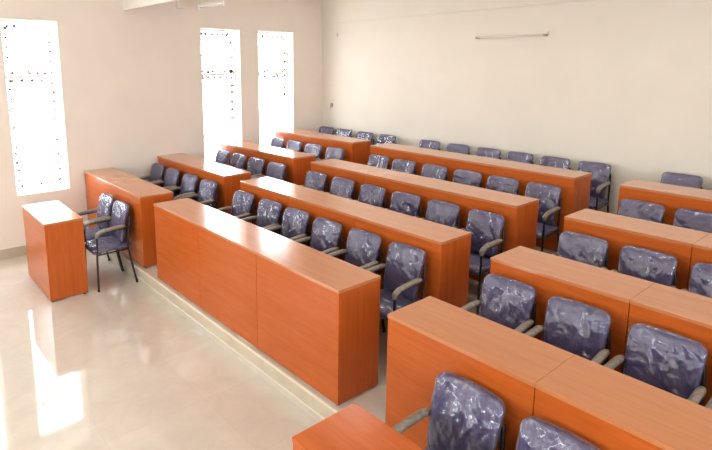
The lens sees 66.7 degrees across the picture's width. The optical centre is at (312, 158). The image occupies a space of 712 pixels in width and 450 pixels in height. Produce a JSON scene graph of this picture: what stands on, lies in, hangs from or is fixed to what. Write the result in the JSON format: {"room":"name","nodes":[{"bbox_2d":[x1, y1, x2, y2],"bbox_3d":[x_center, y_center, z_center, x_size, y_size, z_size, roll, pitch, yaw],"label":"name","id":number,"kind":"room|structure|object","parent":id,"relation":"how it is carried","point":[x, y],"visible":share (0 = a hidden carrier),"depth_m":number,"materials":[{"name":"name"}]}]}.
{"room":"lecture hall","nodes":[
{"label":"lecture hall","id":0,"kind":"room"},
{"bbox_2d":[0,249,317,449],"bbox_3d":[-0.352,2.272,3.296,11.845,0.200,12.435,-8,13,-39],"label":"floor","id":1,"kind":"structure","parent":0,"point":[116,367],"depth_m":4.67,"materials":[{"name":"beige tile"}]},
{"bbox_2d":[22,200,87,301],"bbox_3d":[-3.193,1.104,6.661,0.428,0.942,1.064,-8,13,-39],"label":"desk","id":2,"kind":"object","parent":1,"relation":"on","point":[54,233],"visible":1,"depth_m":6.30,"materials":[{"name":"orange laminate"}]},
{"bbox_2d":[77,193,121,269],"bbox_3d":[-2.886,0.995,7.147,0.512,0.990,0.515,-8,13,-40],"label":"armchair","id":3,"kind":"object","parent":1,"relation":"on","point":[106,202],"visible":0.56,"depth_m":7.16,"materials":[{"name":"blue fabric"}]},
{"bbox_2d":[83,200,137,291],"bbox_3d":[-2.554,1.063,6.753,0.512,0.990,0.515,-8,13,-39],"label":"armchair","id":4,"kind":"object","parent":1,"relation":"on","point":[117,240],"visible":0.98,"depth_m":6.69,"materials":[{"name":"blue fabric"}]},
{"bbox_2d":[292,403,422,449],"bbox_3d":[0.405,1.858,2.452,0.428,0.905,1.070,-8,13,-39],"label":"desk","id":5,"kind":"object","parent":1,"relation":"on","point":[352,427],"visible":1,"depth_m":2.65,"materials":[{"name":"orange laminate"}]},
{"bbox_2d":[393,371,505,449],"bbox_3d":[0.704,1.740,2.881,0.512,0.990,0.515,-8,13,-38],"label":"armchair","id":6,"kind":"object","parent":1,"relation":"on","point":[463,415],"visible":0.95,"depth_m":2.93,"materials":[{"name":"purple plastic"}]},
{"bbox_2d":[516,416,599,449],"bbox_3d":[1.036,1.808,2.487,0.513,0.990,0.515,-8,13,-39],"label":"armchair","id":7,"kind":"object","parent":1,"relation":"on","point":[534,433],"visible":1,"depth_m":2.60,"materials":[{"name":"blue fabric"}]},
{"bbox_2d":[0,0,322,249],"bbox_3d":[-4.241,-0.604,7.554,11.345,4.000,0.250,-8,13,-39],"label":"wall","id":8,"kind":"structure","parent":0,"point":[130,86],"depth_m":8.57,"materials":[{"name":"beige paint"}]},
{"bbox_2d":[0,245,26,259],"bbox_3d":[-6.014,1.582,6.271,6.521,0.135,0.012,-8,13,-39],"label":"baseboard","id":9,"kind":"structure","parent":8,"relation":"attached to","point":[21,250],"depth_m":7.69,"materials":[{"name":"beige tile"}]},
{"bbox_2d":[0,20,65,192],"bbox_3d":[-4.032,-0.742,7.791,0.705,2.436,0.040,-8,13,-39],"label":"window","id":10,"kind":"structure","parent":8,"relation":"in","point":[11,78],"depth_m":7.83,"materials":[{"name":"white"}]},
{"bbox_2d":[123,0,176,10],"bbox_3d":[0.940,-1.718,3.686,0.050,0.475,11.935,-8,13,-39],"label":"trim","id":11,"kind":"structure","parent":8,"relation":"attached to","point":[127,4],"depth_m":7.76,"materials":[{"name":"white paint"}]},
{"bbox_2d":[176,1,183,8],"bbox_3d":[-2.154,-2.514,8.782,0.120,0.120,0.054,-8,13,-39],"label":"junction box","id":12,"kind":"object","parent":8,"relation":"attached to","point":[179,4],"visible":0.97,"depth_m":8.76,"materials":[{"name":"white paint"}]},
{"bbox_2d":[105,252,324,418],"bbox_3d":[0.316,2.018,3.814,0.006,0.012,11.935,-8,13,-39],"label":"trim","id":13,"kind":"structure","parent":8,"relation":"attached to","point":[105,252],"depth_m":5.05,"materials":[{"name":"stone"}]},
{"bbox_2d":[102,250,334,421],"bbox_3d":[0.323,1.988,3.814,0.010,0.180,11.935,-8,13,-39],"label":"trim","id":14,"kind":"structure","parent":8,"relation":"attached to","point":[274,374],"depth_m":4.99,"materials":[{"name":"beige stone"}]},
{"bbox_2d":[201,29,236,160],"bbox_3d":[-1.715,-1.072,9.684,0.769,2.436,0.040,-8,13,-39],"label":"window","id":15,"kind":"structure","parent":8,"relation":"in","point":[232,56],"depth_m":9.74,"materials":[{"name":"white"}]},
{"bbox_2d":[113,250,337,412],"bbox_3d":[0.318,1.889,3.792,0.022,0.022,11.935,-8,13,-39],"label":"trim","id":16,"kind":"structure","parent":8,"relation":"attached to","point":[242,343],"depth_m":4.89,"materials":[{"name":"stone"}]},
{"bbox_2d":[258,32,287,129],"bbox_3d":[-0.805,-1.202,10.428,0.805,2.436,0.040,-8,13,-39],"label":"window","id":17,"kind":"structure","parent":8,"relation":"in","point":[285,39],"depth_m":10.50,"materials":[{"name":"white"}]},
{"bbox_2d":[379,320,387,330],"bbox_3d":[1.226,1.708,4.525,0.010,0.083,11.935,-8,13,-39],"label":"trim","id":18,"kind":"structure","parent":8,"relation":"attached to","point":[380,321],"depth_m":5.15,"materials":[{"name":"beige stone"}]},
{"bbox_2d":[468,283,481,294],"bbox_3d":[2.138,1.470,5.251,0.010,0.093,11.935,-8,13,-39],"label":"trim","id":19,"kind":"structure","parent":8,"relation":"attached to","point":[472,288],"depth_m":5.74,"materials":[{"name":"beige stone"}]},
{"bbox_2d":[535,248,556,254],"bbox_3d":[3.057,1.161,5.971,0.022,0.022,11.935,-8,13,-39],"label":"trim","id":20,"kind":"structure","parent":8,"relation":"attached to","point":[535,248],"depth_m":6.33,"materials":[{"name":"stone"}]},
{"bbox_2d":[119,251,387,422],"bbox_3d":[2.171,1.714,5.321,4.792,0.202,11.935,-8,13,-39],"label":"floor","id":21,"kind":"structure","parent":0,"point":[373,400],"depth_m":4.36,"materials":[{"name":"beige tile"}]},
{"bbox_2d":[84,167,138,227],"bbox_3d":[-2.954,0.681,7.973,0.436,0.920,1.069,-8,13,-39],"label":"desk","id":22,"kind":"object","parent":21,"relation":"on","point":[97,181],"visible":0.37,"depth_m":7.91,"materials":[{"name":"orange laminate"}]},
{"bbox_2d":[109,178,172,267],"bbox_3d":[-2.271,0.823,7.162,0.436,0.920,1.069,-8,13,-39],"label":"desk","id":23,"kind":"object","parent":21,"relation":"on","point":[141,195],"visible":0.72,"depth_m":6.75,"materials":[{"name":"orange laminate"}]},
{"bbox_2d":[138,163,165,187],"bbox_3d":[-2.600,0.569,8.560,0.486,0.938,0.488,-8,13,-40],"label":"armchair","id":24,"kind":"object","parent":21,"relation":"on","point":[157,170],"visible":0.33,"depth_m":8.59,"materials":[{"name":"blue fabric"}]},
{"bbox_2d":[152,168,180,197],"bbox_3d":[-2.263,0.637,8.169,0.485,0.938,0.488,-8,13,-38],"label":"armchair","id":25,"kind":"object","parent":21,"relation":"on","point":[171,179],"visible":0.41,"depth_m":8.18,"materials":[{"name":"blue fabric"}]},
{"bbox_2d":[167,173,198,200],"bbox_3d":[-1.899,0.710,7.750,0.485,0.938,0.488,-8,13,-39],"label":"armchair","id":26,"kind":"object","parent":21,"relation":"on","point":[189,185],"visible":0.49,"depth_m":7.76,"materials":[{"name":"blue fabric"}]},
{"bbox_2d":[154,198,233,307],"bbox_3d":[-1.337,1.016,6.052,0.436,0.920,1.058,-8,13,-39],"label":"desk","id":27,"kind":"object","parent":21,"relation":"on","point":[176,221],"visible":0.7,"depth_m":5.88,"materials":[{"name":"orange laminate"}]},
{"bbox_2d":[177,179,217,208],"bbox_3d":[-1.555,0.784,7.327,0.485,0.938,0.488,-8,13,-39],"label":"armchair","id":28,"kind":"object","parent":21,"relation":"on","point":[207,190],"visible":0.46,"depth_m":7.34,"materials":[{"name":"blue fabric"}]},
{"bbox_2d":[217,190,254,223],"bbox_3d":[-0.989,0.900,6.664,0.486,0.938,0.488,-8,13,-40],"label":"armchair","id":29,"kind":"object","parent":21,"relation":"on","point":[242,205],"visible":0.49,"depth_m":6.69,"materials":[{"name":"blue fabric"}]},
{"bbox_2d":[197,217,294,347],"bbox_3d":[-0.660,1.157,5.248,0.436,0.920,1.058,-8,13,-39],"label":"desk","id":30,"kind":"object","parent":21,"relation":"on","point":[227,247],"visible":0.77,"depth_m":5.07,"materials":[{"name":"orange laminate"}]},
{"bbox_2d":[241,199,282,234],"bbox_3d":[-0.623,0.975,6.233,0.486,0.938,0.488,-9,13,-40],"label":"armchair","id":31,"kind":"object","parent":21,"relation":"on","point":[269,212],"visible":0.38,"depth_m":6.27,"materials":[{"name":"blue fabric"}]},
{"bbox_2d":[266,207,310,246],"bbox_3d":[-0.304,1.041,5.854,0.485,0.938,0.488,-9,13,-40],"label":"armchair","id":32,"kind":"object","parent":21,"relation":"on","point":[295,221],"visible":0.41,"depth_m":5.89,"materials":[{"name":"blue fabric"}]},
{"bbox_2d":[256,241,380,404],"bbox_3d":[0.016,1.297,4.445,0.436,0.920,1.058,-8,13,-39],"label":"desk","id":33,"kind":"object","parent":21,"relation":"on","point":[318,312],"visible":1,"depth_m":4.15,"materials":[{"name":"orange laminate"}]},
{"bbox_2d":[294,217,342,259],"bbox_3d":[0.018,1.112,5.451,0.485,0.938,0.488,-8,13,-39],"label":"armchair","id":34,"kind":"object","parent":21,"relation":"on","point":[326,233],"visible":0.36,"depth_m":5.48,"materials":[{"name":"blue fabric"}]},
{"bbox_2d":[328,228,384,331],"bbox_3d":[0.362,1.179,5.067,0.485,0.938,0.488,-8,13,-39],"label":"armchair","id":35,"kind":"object","parent":21,"relation":"on","point":[362,250],"visible":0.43,"depth_m":5.10,"materials":[{"name":"blue fabric"}]},
{"bbox_2d":[365,242,425,325],"bbox_3d":[0.687,1.246,4.680,0.485,0.938,0.488,-8,13,-38],"label":"armchair","id":36,"kind":"object","parent":21,"relation":"on","point":[405,263],"visible":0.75,"depth_m":4.67,"materials":[{"name":"blue fabric"}]},
{"bbox_2d":[385,296,574,449],"bbox_3d":[0.970,1.495,3.311,0.436,0.920,0.999,-8,13,-39],"label":"desk","id":37,"kind":"object","parent":21,"relation":"on","point":[430,336],"visible":0.65,"depth_m":3.21,"materials":[{"name":"orange laminate"}]},
{"bbox_2d":[461,274,535,337],"bbox_3d":[1.318,1.378,3.928,0.485,0.938,0.488,-8,13,-40],"label":"armchair","id":38,"kind":"object","parent":21,"relation":"on","point":[504,301],"visible":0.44,"depth_m":3.96,"materials":[{"name":"blue fabric"}]},
{"bbox_2d":[525,296,610,364],"bbox_3d":[1.633,1.447,3.533,0.485,0.938,0.488,-9,13,-40],"label":"armchair","id":39,"kind":"object","parent":21,"relation":"on","point":[577,328],"visible":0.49,"depth_m":3.56,"materials":[{"name":"blue fabric"}]},
{"bbox_2d":[533,355,711,449],"bbox_3d":[1.608,1.627,2.553,0.436,0.920,0.999,-8,13,-39],"label":"desk","id":40,"kind":"object","parent":21,"relation":"on","point":[605,407],"visible":0.92,"depth_m":2.54,"materials":[{"name":"orange laminate"}]},
{"bbox_2d":[604,323,707,405],"bbox_3d":[1.959,1.514,3.147,0.486,0.938,0.488,-8,13,-38],"label":"armchair","id":41,"kind":"object","parent":21,"relation":"on","point":[672,363],"visible":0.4,"depth_m":3.17,"materials":[{"name":"blue fabric"}]},
{"bbox_2d":[705,397,711,409],"bbox_3d":[2.292,1.581,2.766,0.486,0.938,0.488,-9,13,-40],"label":"armchair","id":42,"kind":"object","parent":21,"relation":"on","point":[709,404],"visible":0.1,"depth_m":2.85,"materials":[{"name":"grey plastic"}]},
{"bbox_2d":[468,291,480,313],"bbox_3d":[2.622,1.498,5.664,3.618,0.105,11.935,-8,13,-39],"label":"floor","id":43,"kind":"structure","parent":0,"point":[471,296],"depth_m":5.61,"materials":[{"name":"beige tile"}]},
{"bbox_2d":[157,153,211,194],"bbox_3d":[-2.050,0.448,8.693,0.436,0.920,1.069,-8,13,-39],"label":"desk","id":44,"kind":"object","parent":43,"relation":"on","point":[179,161],"visible":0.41,"depth_m":8.54,"materials":[{"name":"orange laminate"}]},
{"bbox_2d":[187,162,250,214],"bbox_3d":[-1.367,0.590,7.882,0.436,0.920,1.069,-8,13,-39],"label":"desk","id":45,"kind":"object","parent":43,"relation":"on","point":[227,178],"visible":0.44,"depth_m":7.46,"materials":[{"name":"orange laminate"}]},
{"bbox_2d":[212,149,229,164],"bbox_3d":[-1.693,0.334,9.296,0.485,0.938,0.488,-8,13,-37],"label":"armchair","id":46,"kind":"object","parent":43,"relation":"on","point":[222,156],"visible":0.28,"depth_m":9.31,"materials":[{"name":"blue fabric"}]},
{"bbox_2d":[227,153,246,169],"bbox_3d":[-1.351,0.403,8.897,0.485,0.938,0.488,-8,13,-37],"label":"armchair","id":47,"kind":"object","parent":43,"relation":"on","point":[238,160],"visible":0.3,"depth_m":8.91,"materials":[{"name":"blue fabric"}]},
{"bbox_2d":[245,157,265,177],"bbox_3d":[-1.016,0.474,8.492,0.486,0.938,0.488,-8,13,-40],"label":"armchair","id":48,"kind":"object","parent":43,"relation":"on","point":[255,166],"visible":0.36,"depth_m":8.50,"materials":[{"name":"blue fabric"}]},
{"bbox_2d":[251,162,286,181],"bbox_3d":[-0.668,0.549,8.059,0.486,0.938,0.488,-8,13,-40],"label":"armchair","id":49,"kind":"object","parent":43,"relation":"on","point":[275,170],"visible":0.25,"depth_m":8.09,"materials":[{"name":"blue fabric"}]},
{"bbox_2d":[240,177,317,233],"bbox_3d":[-0.433,0.784,6.772,0.436,0.920,1.058,-8,13,-39],"label":"desk","id":50,"kind":"object","parent":43,"relation":"on","point":[280,191],"visible":0.34,"depth_m":6.64,"materials":[{"name":"orange laminate"}]},
{"bbox_2d":[300,171,327,191],"bbox_3d":[-0.081,0.669,7.375,0.486,0.938,0.488,-8,13,-38],"label":"armchair","id":51,"kind":"object","parent":43,"relation":"on","point":[314,180],"visible":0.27,"depth_m":7.40,"materials":[{"name":"blue fabric"}]},
{"bbox_2d":[290,191,383,260],"bbox_3d":[0.243,0.924,5.968,0.436,0.920,1.058,-8,13,-39],"label":"desk","id":52,"kind":"object","parent":43,"relation":"on","point":[320,204],"visible":0.3,"depth_m":5.78,"materials":[{"name":"orange laminate"}]},
{"bbox_2d":[326,177,354,199],"bbox_3d":[0.264,0.741,6.966,0.485,0.938,0.488,-8,13,-39],"label":"armchair","id":53,"kind":"object","parent":43,"relation":"on","point":[342,187],"visible":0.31,"depth_m":6.99,"materials":[{"name":"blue fabric"}]},
{"bbox_2d":[355,184,385,208],"bbox_3d":[0.602,0.813,6.550,0.485,0.938,0.488,-8,13,-38],"label":"armchair","id":54,"kind":"object","parent":43,"relation":"on","point":[373,195],"visible":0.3,"depth_m":6.57,"materials":[{"name":"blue fabric"}]},
{"bbox_2d":[388,191,420,217],"bbox_3d":[0.944,0.883,6.151,0.485,0.938,0.488,-9,13,-40],"label":"armchair","id":55,"kind":"object","parent":43,"relation":"on","point":[404,203],"visible":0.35,"depth_m":6.18,"materials":[{"name":"blue fabric"}]},
{"bbox_2d":[354,209,470,307],"bbox_3d":[0.919,1.065,5.165,0.436,0.920,1.058,-8,13,-39],"label":"desk","id":56,"kind":"object","parent":43,"relation":"on","point":[446,248],"visible":0.54,"depth_m":4.80,"materials":[{"name":"orange laminate"}]},
{"bbox_2d":[421,199,459,228],"bbox_3d":[1.276,0.949,5.770,0.485,0.938,0.488,-8,13,-38],"label":"armchair","id":57,"kind":"object","parent":43,"relation":"on","point":[441,212],"visible":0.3,"depth_m":5.79,"materials":[{"name":"blue fabric"}]},
{"bbox_2d":[461,209,504,314],"bbox_3d":[1.608,1.018,5.376,0.485,0.938,0.488,-8,13,-38],"label":"armchair","id":58,"kind":"object","parent":43,"relation":"on","point":[486,229],"visible":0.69,"depth_m":5.33,"materials":[{"name":"blue fabric"}]},
{"bbox_2d":[490,246,654,372],"bbox_3d":[1.874,1.263,4.031,0.436,0.920,0.999,-8,13,-39],"label":"desk","id":59,"kind":"object","parent":43,"relation":"on","point":[550,275],"visible":0.34,"depth_m":3.82,"materials":[{"name":"orange laminate"}]},
{"bbox_2d":[552,231,608,269],"bbox_3d":[2.221,1.147,4.635,0.485,0.938,0.488,-9,13,-40],"label":"armchair","id":60,"kind":"object","parent":43,"relation":"on","point":[582,248],"visible":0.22,"depth_m":4.66,"materials":[{"name":"blue fabric"}]},
{"bbox_2d":[611,245,677,288],"bbox_3d":[2.543,1.213,4.259,0.485,0.938,0.488,-8,13,-38],"label":"armchair","id":61,"kind":"object","parent":43,"relation":"on","point":[646,264],"visible":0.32,"depth_m":4.28,"materials":[{"name":"blue fabric"}]},
{"bbox_2d":[625,283,711,406],"bbox_3d":[2.512,1.395,3.273,0.436,0.920,0.999,-8,13,-39],"label":"desk","id":62,"kind":"object","parent":43,"relation":"on","point":[681,312],"visible":0.43,"depth_m":3.33,"materials":[{"name":"orange laminate"}]},
{"bbox_2d":[681,262,711,297],"bbox_3d":[2.859,1.280,3.877,0.485,0.938,0.488,-8,13,-38],"label":"armchair","id":63,"kind":"object","parent":43,"relation":"on","point":[700,283],"visible":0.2,"depth_m":4.00,"materials":[{"name":"blue fabric"}]},
{"bbox_2d":[322,0,711,214],"bbox_3d":[4.111,-0.434,6.580,0.250,4.000,12.435,-8,13,-39],"label":"wall","id":64,"kind":"structure","parent":0,"point":[626,85],"depth_m":7.36,"materials":[{"name":"beige paint"}]},
{"bbox_2d":[322,0,588,23],"bbox_3d":[4.003,-2.147,6.190,0.030,0.490,11.935,-8,13,-39],"label":"trim","id":65,"kind":"structure","parent":64,"relation":"attached to","point":[333,11],"depth_m":9.14,"materials":[{"name":"beige paint"}]},
{"bbox_2d":[475,31,548,38],"bbox_3d":[2.815,-1.764,7.686,0.065,0.064,1.120,-8,13,-39],"label":"tube light","id":66,"kind":"object","parent":64,"relation":"attached to","point":[542,33],"visible":1,"depth_m":7.63,"materials":[{"name":"white plastic"}]},
{"bbox_2d":[535,246,556,253],"bbox_3d":[3.540,1.142,6.374,1.234,0.123,11.935,-8,13,-39],"label":"floor","id":67,"kind":"structure","parent":0,"point":[544,249],"depth_m":6.36,"materials":[{"name":"beige tile"}]},
{"bbox_2d":[275,129,324,152],"bbox_3d":[-0.215,-0.047,10.151,0.436,0.920,1.069,-8,13,-39],"label":"desk","id":68,"kind":"object","parent":67,"relation":"on","point":[303,136],"visible":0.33,"depth_m":9.96,"materials":[{"name":"orange laminate"}]},
{"bbox_2d":[318,126,334,134],"bbox_3d":[0.152,-0.161,10.749,0.486,0.938,0.488,-9,13,-40],"label":"armchair","id":69,"kind":"object","parent":67,"relation":"on","point":[327,130],"visible":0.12,"depth_m":10.79,"materials":[{"name":"blue fabric"}]},
{"bbox_2d":[310,134,370,164],"bbox_3d":[0.468,0.094,9.340,0.436,0.920,1.069,-8,13,-39],"label":"desk","id":70,"kind":"object","parent":67,"relation":"on","point":[356,150],"visible":0.44,"depth_m":8.96,"materials":[{"name":"orange laminate"}]},
{"bbox_2d":[336,128,351,136],"bbox_3d":[0.475,-0.091,10.348,0.486,0.938,0.488,-8,13,-38],"label":"armchair","id":71,"kind":"object","parent":67,"relation":"on","point":[341,132],"visible":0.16,"depth_m":10.39,"materials":[{"name":"blue fabric"}]},
{"bbox_2d":[356,131,373,144],"bbox_3d":[0.842,-0.016,9.918,0.485,0.938,0.488,-8,13,-40],"label":"armchair","id":72,"kind":"object","parent":67,"relation":"on","point":[361,134],"visible":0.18,"depth_m":9.94,"materials":[{"name":"blue fabric"}]},
{"bbox_2d":[377,134,396,143],"bbox_3d":[1.187,0.057,9.496,0.485,0.938,0.488,-8,13,-40],"label":"armchair","id":73,"kind":"object","parent":67,"relation":"on","point":[383,138],"visible":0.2,"depth_m":9.55,"materials":[{"name":"blue fabric"}]},
{"bbox_2d":[370,143,439,175],"bbox_3d":[1.402,0.288,8.230,0.436,0.920,1.058,-8,13,-39],"label":"desk","id":74,"kind":"object","parent":67,"relation":"on","point":[393,151],"visible":0.31,"depth_m":8.01,"materials":[{"name":"orange laminate"}]},
{"bbox_2d":[418,140,440,150],"bbox_3d":[1.789,0.182,8.784,0.486,0.938,0.488,-9,13,-40],"label":"armchair","id":75,"kind":"object","parent":67,"relation":"on","point":[429,144],"visible":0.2,"depth_m":8.82,"materials":[{"name":"blue fabric"}]},
{"bbox_2d":[446,143,469,154],"bbox_3d":[2.146,0.254,8.372,0.486,0.938,0.488,-9,13,-41],"label":"armchair","id":76,"kind":"object","parent":67,"relation":"on","point":[456,148],"visible":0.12,"depth_m":8.41,"materials":[{"name":"blue fabric"}]},
{"bbox_2d":[424,151,507,188],"bbox_3d":[2.078,0.428,7.427,0.436,0.920,1.058,-8,13,-39],"label":"desk","id":77,"kind":"object","parent":67,"relation":"on","point":[453,161],"visible":0.25,"depth_m":7.24,"materials":[{"name":"orange laminate"}]},
{"bbox_2d":[475,147,500,158],"bbox_3d":[2.481,0.322,7.980,0.485,0.938,0.488,-8,13,-38],"label":"armchair","id":78,"kind":"object","parent":67,"relation":"on","point":[483,152],"visible":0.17,"depth_m":8.02,"materials":[{"name":"blue fabric"}]},
{"bbox_2d":[505,151,533,163],"bbox_3d":[2.799,0.391,7.588,0.485,0.938,0.488,-8,13,-38],"label":"armchair","id":79,"kind":"object","parent":67,"relation":"on","point":[522,157],"visible":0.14,"depth_m":7.62,"materials":[{"name":"blue fabric"}]},
{"bbox_2d":[490,161,591,251],"bbox_3d":[2.754,0.569,6.623,0.436,0.920,1.058,-8,13,-39],"label":"desk","id":80,"kind":"object","parent":67,"relation":"on","point":[575,185],"visible":0.48,"depth_m":6.28,"materials":[{"name":"orange laminate"}]},
{"bbox_2d":[540,156,570,169],"bbox_3d":[3.125,0.459,7.195,0.485,0.938,0.488,-8,13,-37],"label":"armchair","id":81,"kind":"object","parent":67,"relation":"on","point":[550,161],"visible":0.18,"depth_m":7.23,"materials":[{"name":"blue fabric"}]},
{"bbox_2d":[577,161,611,212],"bbox_3d":[3.453,0.526,6.810,0.485,0.938,0.488,-8,13,-39],"label":"armchair","id":82,"kind":"object","parent":67,"relation":"on","point":[600,177],"visible":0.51,"depth_m":6.75,"materials":[{"name":"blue fabric"}]},
{"bbox_2d":[617,179,711,225],"bbox_3d":[3.709,0.767,5.489,0.436,0.920,0.999,-8,13,-39],"label":"desk","id":83,"kind":"object","parent":67,"relation":"on","point":[672,197],"visible":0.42,"depth_m":5.36,"materials":[{"name":"orange laminate"}]},
{"bbox_2d":[660,172,702,188],"bbox_3d":[4.060,0.653,6.084,0.486,0.938,0.488,-8,13,-37],"label":"armchair","id":84,"kind":"object","parent":67,"relation":"on","point":[672,178],"visible":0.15,"depth_m":6.12,"materials":[{"name":"blue fabric"}]},
{"bbox_3d":[3.078,1.325,6.017,2.434,0.115,11.935,-8,13,-39],"label":"floor","id":85,"kind":"structure","parent":0,"visible":0},
{"bbox_2d":[220,140,271,169],"bbox_3d":[-1.139,0.205,9.418,0.436,0.920,1.069,-8,13,-39],"label":"desk","id":86,"kind":"object","parent":85,"relation":"on","point":[246,148],"visible":0.27,"depth_m":9.24,"materials":[{"name":"orange laminate"}]},
{"bbox_2d":[270,137,285,148],"bbox_3d":[-0.780,0.093,10.009,0.485,0.938,0.488,-8,13,-39],"label":"armchair","id":87,"kind":"object","parent":85,"relation":"on","point":[275,142],"visible":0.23,"depth_m":10.03,"materials":[{"name":"blue fabric"}]},
{"bbox_2d":[253,147,315,184],"bbox_3d":[-0.456,0.347,8.607,0.436,0.920,1.069,-8,13,-39],"label":"desk","id":88,"kind":"object","parent":85,"relation":"on","point":[298,164],"visible":0.43,"depth_m":8.19,"materials":[{"name":"orange laminate"}]},
{"bbox_2d":[286,140,302,151],"bbox_3d":[-0.453,0.162,9.611,0.485,0.938,0.488,-8,13,-37],"label":"armchair","id":89,"kind":"object","parent":85,"relation":"on","point":[293,145],"visible":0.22,"depth_m":9.64,"materials":[{"name":"blue fabric"}]},
{"bbox_2d":[304,143,322,159],"bbox_3d":[-0.112,0.232,9.210,0.485,0.938,0.488,-9,13,-40],"label":"armchair","id":90,"kind":"object","parent":85,"relation":"on","point":[314,149],"visible":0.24,"depth_m":9.21,"materials":[{"name":"blue fabric"}]},
{"bbox_2d":[316,147,344,160],"bbox_3d":[0.239,0.305,8.794,0.485,0.938,0.488,-8,13,-40],"label":"armchair","id":91,"kind":"object","parent":85,"relation":"on","point":[332,153],"visible":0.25,"depth_m":8.84,"materials":[{"name":"blue fabric"}]},
{"bbox_2d":[311,159,383,199],"bbox_3d":[0.478,0.541,7.497,0.436,0.920,1.058,-8,13,-39],"label":"desk","id":92,"kind":"object","parent":85,"relation":"on","point":[332,168],"visible":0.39,"depth_m":7.32,"materials":[{"name":"orange laminate"}]},
{"bbox_2d":[367,154,389,169],"bbox_3d":[0.864,0.432,8.063,0.486,0.938,0.488,-8,13,-38],"label":"armchair","id":93,"kind":"object","parent":85,"relation":"on","point":[379,161],"visible":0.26,"depth_m":8.09,"materials":[{"name":"blue fabric"}]},
{"bbox_2d":[391,159,415,174],"bbox_3d":[1.181,0.501,7.669,0.486,0.938,0.488,-8,13,-40],"label":"armchair","id":94,"kind":"object","parent":85,"relation":"on","point":[406,166],"visible":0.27,"depth_m":7.71,"materials":[{"name":"blue fabric"}]},
{"bbox_2d":[363,169,451,217],"bbox_3d":[1.155,0.681,6.693,0.436,0.920,1.058,-8,13,-39],"label":"desk","id":95,"kind":"object","parent":85,"relation":"on","point":[392,181],"visible":0.34,"depth_m":6.50,"materials":[{"name":"orange laminate"}]},
{"bbox_2d":[421,164,447,180],"bbox_3d":[1.522,0.571,7.270,0.485,0.938,0.488,-8,13,-38],"label":"armchair","id":96,"kind":"object","parent":85,"relation":"on","point":[428,170],"visible":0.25,"depth_m":7.30,"materials":[{"name":"blue fabric"}]},
{"bbox_2d":[452,169,482,187],"bbox_3d":[1.865,0.638,6.884,0.485,0.938,0.488,-8,13,-40],"label":"armchair","id":97,"kind":"object","parent":85,"relation":"on","point":[466,177],"visible":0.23,"depth_m":6.92,"materials":[{"name":"blue fabric"}]},
{"bbox_2d":[430,182,538,282],"bbox_3d":[1.831,0.822,5.890,0.436,0.920,1.058,-8,13,-39],"label":"desk","id":98,"kind":"object","parent":85,"relation":"on","point":[520,213],"visible":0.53,"depth_m":5.55,"materials":[{"name":"orange laminate"}]},
{"bbox_2d":[486,175,518,194],"bbox_3d":[2.181,0.707,6.489,0.485,0.938,0.488,-9,13,-41],"label":"armchair","id":99,"kind":"object","parent":85,"relation":"on","point":[497,183],"visible":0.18,"depth_m":6.52,"materials":[{"name":"blue fabric"}]},
{"bbox_2d":[525,182,561,251],"bbox_3d":[2.507,0.774,6.109,0.485,0.938,0.488,-8,13,-40],"label":"armchair","id":100,"kind":"object","parent":85,"relation":"on","point":[549,197],"visible":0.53,"depth_m":6.05,"materials":[{"name":"blue fabric"}]},
{"bbox_2d":[563,208,708,289],"bbox_3d":[2.785,1.020,4.756,0.436,0.920,0.999,-8,13,-39],"label":"desk","id":101,"kind":"object","parent":85,"relation":"on","point":[619,231],"visible":0.31,"depth_m":4.55,"materials":[{"name":"orange laminate"}]},
{"bbox_2d":[618,199,664,223],"bbox_3d":[3.148,0.909,5.335,0.485,0.938,0.488,-8,13,-38],"label":"armchair","id":102,"kind":"object","parent":85,"relation":"on","point":[632,208],"visible":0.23,"depth_m":5.36,"materials":[{"name":"blue fabric"}]},
{"bbox_2d":[673,208,711,232],"bbox_3d":[3.476,0.974,4.962,0.486,0.938,0.488,-9,13,-41],"label":"armchair","id":103,"kind":"object","parent":85,"relation":"on","point":[697,220],"visible":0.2,"depth_m":5.04,"materials":[{"name":"blue fabric"}]},
{"bbox_2d":[687,233,711,289],"bbox_3d":[3.423,1.152,3.998,0.436,0.920,0.999,-8,13,-39],"label":"desk","id":104,"kind":"object","parent":85,"relation":"on","point":[702,249],"visible":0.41,"depth_m":4.15,"materials":[{"name":"orange laminate"}]},
{"bbox_3d":[-0.352,-1.841,2.577,11.845,0.150,12.435,-8,13,-39],"label":"ceiling","id":105,"kind":"structure","parent":0,"visible":0},
{"bbox_2d":[198,0,225,8],"bbox_3d":[-1.484,-2.456,7.876,0.040,0.462,0.780,-8,13,-39],"label":"tube light","id":106,"kind":"object","parent":105,"relation":"hanging from","point":[221,2],"visible":1,"depth_m":7.87,"materials":[{"name":"white metal"}]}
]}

